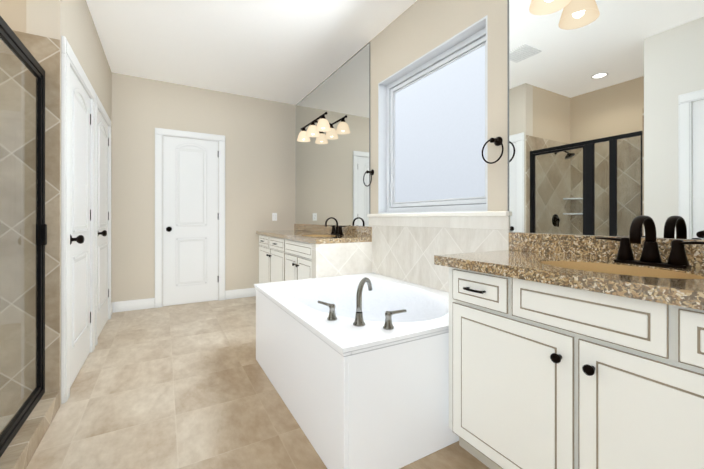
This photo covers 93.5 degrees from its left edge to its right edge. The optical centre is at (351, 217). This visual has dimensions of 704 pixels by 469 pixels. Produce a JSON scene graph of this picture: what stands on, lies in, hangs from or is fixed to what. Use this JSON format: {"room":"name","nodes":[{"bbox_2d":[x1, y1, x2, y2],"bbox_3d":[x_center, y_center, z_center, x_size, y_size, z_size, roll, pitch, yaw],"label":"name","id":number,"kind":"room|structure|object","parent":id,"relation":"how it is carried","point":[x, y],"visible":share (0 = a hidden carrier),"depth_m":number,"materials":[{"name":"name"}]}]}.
{"room":"bathroom","nodes":[
{"label":"bathroom","id":0,"kind":"room"},
{"bbox_2d":[0,0,25,32],"bbox_3d":[-2.368,-0.303,1.710,1.050,2.847,0.150,0,0,-30],"label":"wall","id":1,"kind":"structure","parent":0,"point":[13,14],"depth_m":1.88,"materials":[{"name":"beige paint"}]},
{"bbox_2d":[26,0,111,404],"bbox_3d":[-2.398,-0.302,2.978,0.150,2.847,2.385,0,0,-30],"label":"wall","id":2,"kind":"structure","parent":0,"point":[71,21],"depth_m":2.37,"materials":[{"name":"beige paint"}]},
{"bbox_2d":[61,36,94,403],"bbox_3d":[-1.957,0.011,2.436,0.080,2.220,0.975,0,0,-30],"label":"door","id":3,"kind":"structure","parent":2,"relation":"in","point":[77,218],"depth_m":2.29,"materials":[{"name":"white paint"}]},
{"bbox_2d":[95,92,110,345],"bbox_3d":[-2.459,0.011,3.320,0.080,2.220,0.960,0,0,-30],"label":"door","id":4,"kind":"structure","parent":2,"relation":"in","point":[102,218],"depth_m":3.26,"materials":[{"name":"white paint"}]},
{"bbox_2d":[112,73,295,306],"bbox_3d":[-1.892,-0.301,4.552,2.586,2.847,0.150,0,0,-30],"label":"wall","id":5,"kind":"structure","parent":0,"point":[260,159],"depth_m":4.45,"materials":[{"name":"beige paint"}]},
{"bbox_2d":[113,288,255,312],"bbox_3d":[-2.066,1.059,4.357,1.791,0.125,0.015,0,0,-30],"label":"baseboard","id":6,"kind":"structure","parent":5,"relation":"attached to","point":[130,305],"depth_m":4.09,"materials":[{"name":"white paint"}]},
{"bbox_2d":[155,128,224,307],"bbox_3d":[-2.085,-0.003,4.309,0.830,2.250,0.080,0,0,-30],"label":"door","id":7,"kind":"structure","parent":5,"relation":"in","point":[188,216],"depth_m":4.32,"materials":[{"name":"white paint"}]},
{"bbox_2d":[272,213,276,220],"bbox_3d":[-1.142,-0.018,4.886,0.074,0.116,0.008,0,0,-30],"label":"electrical outlet","id":8,"kind":"object","parent":5,"relation":"attached to","point":[274,216],"visible":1,"depth_m":4.88,"materials":[{"name":"white plastic"}]},
{"bbox_2d":[86,0,416,104],"bbox_3d":[-0.660,-1.777,1.627,3.936,0.100,6.455,0,0,-30],"label":"ceiling","id":9,"kind":"structure","parent":0,"point":[294,52],"depth_m":3.20,"materials":[{"name":"white paint"}]},
{"bbox_2d":[26,296,489,468],"bbox_3d":[-0.660,1.170,1.625,3.936,0.100,6.455,0,0,-30],"label":"floor","id":10,"kind":"structure","parent":0,"point":[187,386],"depth_m":1.97,"materials":[{"name":"tile"}]},
{"bbox_2d":[0,414,12,431],"bbox_3d":[-1.960,1.114,1.165,0.898,0.012,1.176,0,0,-30],"label":"shower pan","id":11,"kind":"object","parent":10,"relation":"on","point":[7,418],"depth_m":1.81,"materials":[{"name":"tile"}]},
{"bbox_2d":[0,390,59,468],"bbox_3d":[-1.506,1.070,1.423,0.145,0.100,1.174,0,0,-30],"label":"shower curb","id":12,"kind":"object","parent":10,"relation":"on","point":[20,450],"visible":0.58,"depth_m":1.60,"materials":[{"name":"tile"}]},
{"bbox_2d":[0,16,46,456],"bbox_3d":[-1.512,0.079,1.420,0.052,1.879,1.172,0,0,-30],"label":"shower glass door","id":13,"kind":"structure","parent":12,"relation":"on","point":[11,40],"depth_m":1.77,"materials":[{"name":"clear glass"}]},
{"bbox_2d":[256,233,367,282],"bbox_3d":[-0.619,0.676,4.008,0.606,0.892,2.048,0,0,-30],"label":"bathroom vanity","id":14,"kind":"object","parent":10,"relation":"on","point":[285,255],"depth_m":3.75,"materials":[{"name":"beige paint"}]},
{"bbox_2d":[256,229,371,243],"bbox_3d":[-0.589,0.207,3.968,0.593,0.045,2.148,0,0,-30],"label":"countertop","id":15,"kind":"structure","parent":14,"relation":"on","point":[295,234],"depth_m":3.16,"materials":[{"name":"brown stone"}]},
{"bbox_2d":[300,233,327,236],"bbox_3d":[-0.355,0.285,3.492,0.340,0.189,0.514,0,0,-30],"label":"sink","id":16,"kind":"object","parent":15,"relation":"in","point":[301,234],"depth_m":3.71,"materials":[{"name":"beige ceramic"}]},
{"bbox_2d":[324,217,347,236],"bbox_3d":[-0.211,0.088,3.574,0.170,0.193,0.370,0,0,-30],"label":"faucet","id":17,"kind":"object","parent":15,"relation":"on","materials":[{"name":"black metal"}]},
{"bbox_2d":[312,242,371,277],"bbox_3d":[-0.081,0.675,3.077,0.591,0.891,0.099,0,0,-30],"label":"tile","id":18,"kind":"structure","parent":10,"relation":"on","point":[334,259],"depth_m":3.01,"materials":[{"name":"beige tile"}]},
{"bbox_2d":[254,273,458,468],"bbox_3d":[0.083,0.712,2.248,1.125,0.816,1.496,0,0,-30],"label":"tub","id":19,"kind":"object","parent":10,"relation":"on","point":[355,367],"visible":0.94,"depth_m":1.57,"materials":[{"name":"white plastic"}]},
{"bbox_2d":[434,263,703,468],"bbox_3d":[1.211,0.673,0.788,0.606,0.892,2.150,0,0,-30],"label":"bathroom vanity","id":20,"kind":"object","parent":10,"relation":"on","point":[576,352],"depth_m":1.10,"materials":[{"name":"beige paint"}]},
{"bbox_2d":[434,251,703,302],"bbox_3d":[1.204,0.205,0.813,0.593,0.045,2.200,0,0,-30],"label":"countertop","id":21,"kind":"structure","parent":20,"relation":"on","point":[530,263],"depth_m":1.15,"materials":[{"name":"brown stone"}]},
{"bbox_2d":[542,259,703,278],"bbox_3d":[0.957,0.283,1.224,0.340,0.189,0.515,0,0,-30],"label":"sink","id":22,"kind":"object","parent":21,"relation":"in","point":[658,272],"depth_m":1.32,"materials":[{"name":"beige ceramic"}]},
{"bbox_2d":[594,215,703,266],"bbox_3d":[1.114,0.086,1.262,0.170,0.193,0.370,0,0,-30],"label":"faucet","id":23,"kind":"object","parent":21,"relation":"on","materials":[{"name":"black metal"}]},
{"bbox_2d":[296,0,696,239],"bbox_3d":[0.725,-0.303,2.413,0.150,2.847,6.455,0,0,-30],"label":"wall","id":24,"kind":"structure","parent":0,"point":[417,29],"depth_m":2.33,"materials":[{"name":"beige paint"}]},
{"bbox_2d":[297,112,330,141],"bbox_3d":[-0.470,-1.142,4.130,0.216,0.232,0.798,0,0,-30],"label":"light","id":25,"kind":"object","parent":24,"relation":"attached to","point":[323,125],"visible":1,"depth_m":4.06,"materials":[{"name":"white glass"}]},
{"bbox_2d":[296,42,369,225],"bbox_3d":[-0.339,-0.816,4.126,0.006,1.797,2.087,0,0,-30],"label":"mirror","id":26,"kind":"object","parent":24,"relation":"attached to","point":[332,166],"visible":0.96,"depth_m":3.80,"materials":[{"name":"clear glass"}]},
{"bbox_2d":[294,225,371,236],"bbox_3d":[-0.340,0.135,4.109,0.021,0.100,2.148,0,0,-30],"label":"backsplash","id":27,"kind":"structure","parent":24,"relation":"attached to","point":[353,231],"depth_m":3.54,"materials":[{"name":"brown stone"}]},
{"bbox_2d":[363,169,373,186],"bbox_3d":[0.169,-0.384,3.170,0.066,0.166,0.149,0,0,-30],"label":"towel ring","id":28,"kind":"object","parent":24,"relation":"attached to","point":[371,172],"visible":1,"depth_m":3.16,"materials":[{"name":"brown metal"}]},
{"bbox_2d":[378,15,487,213],"bbox_3d":[0.616,-0.651,2.622,0.164,1.223,1.208,0,0,-30],"label":"window","id":29,"kind":"structure","parent":24,"relation":"in","point":[432,122],"depth_m":2.58,"materials":[{"name":"glass"}]},
{"bbox_2d":[367,211,508,216],"bbox_3d":[0.574,-0.024,2.592,0.135,0.030,1.504,0,0,-30],"label":"window sill","id":30,"kind":"structure","parent":24,"relation":"attached to","point":[471,214],"depth_m":2.31,"materials":[{"name":"beige stone"}]},
{"bbox_2d":[369,216,508,291],"bbox_3d":[0.540,0.257,2.572,0.014,0.530,1.504,0,0,-30],"label":"tile backsplash","id":31,"kind":"structure","parent":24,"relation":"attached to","point":[400,251],"depth_m":2.51,"materials":[{"name":"beige tile"}]},
{"bbox_2d":[482,137,503,163],"bbox_3d":[0.851,-0.405,1.970,0.066,0.166,0.149,0,0,-30],"label":"towel ring","id":32,"kind":"object","parent":24,"relation":"attached to","point":[497,141],"visible":1,"depth_m":1.96,"materials":[{"name":"brown metal"}]},
{"bbox_2d":[529,0,570,14],"bbox_3d":[1.121,-1.144,1.330,0.216,0.232,0.798,0,0,-30],"label":"light","id":33,"kind":"object","parent":24,"relation":"attached to","point":[541,7],"visible":1,"depth_m":1.66,"materials":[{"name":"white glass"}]},
{"bbox_2d":[506,232,703,266],"bbox_3d":[1.453,0.132,0.954,0.021,0.100,2.200,0,0,-30],"label":"backsplash","id":34,"kind":"structure","parent":24,"relation":"attached to","point":[556,244],"depth_m":1.63,"materials":[{"name":"brown stone"}]},
{"bbox_2d":[507,0,703,239],"bbox_3d":[1.459,-0.818,0.962,0.006,1.797,2.228,0,0,-30],"label":"mirror","id":35,"kind":"object","parent":24,"relation":"attached to","point":[605,117],"visible":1,"depth_m":1.50,"materials":[{"name":"clear glass"}]},
{"bbox_3d":[-2.426,-0.304,0.901,0.150,2.847,1.500,0,0,-30],"label":"wall","id":36,"kind":"structure","parent":0,"visible":0},
{"bbox_2d":[0,30,59,416],"bbox_3d":[-2.185,0.030,1.721,1.020,2.180,0.012,0,0,-30],"label":"tiled wall","id":37,"kind":"structure","parent":36,"relation":"attached to","point":[44,52],"depth_m":1.88,"materials":[{"name":"beige tile"}]}
]}

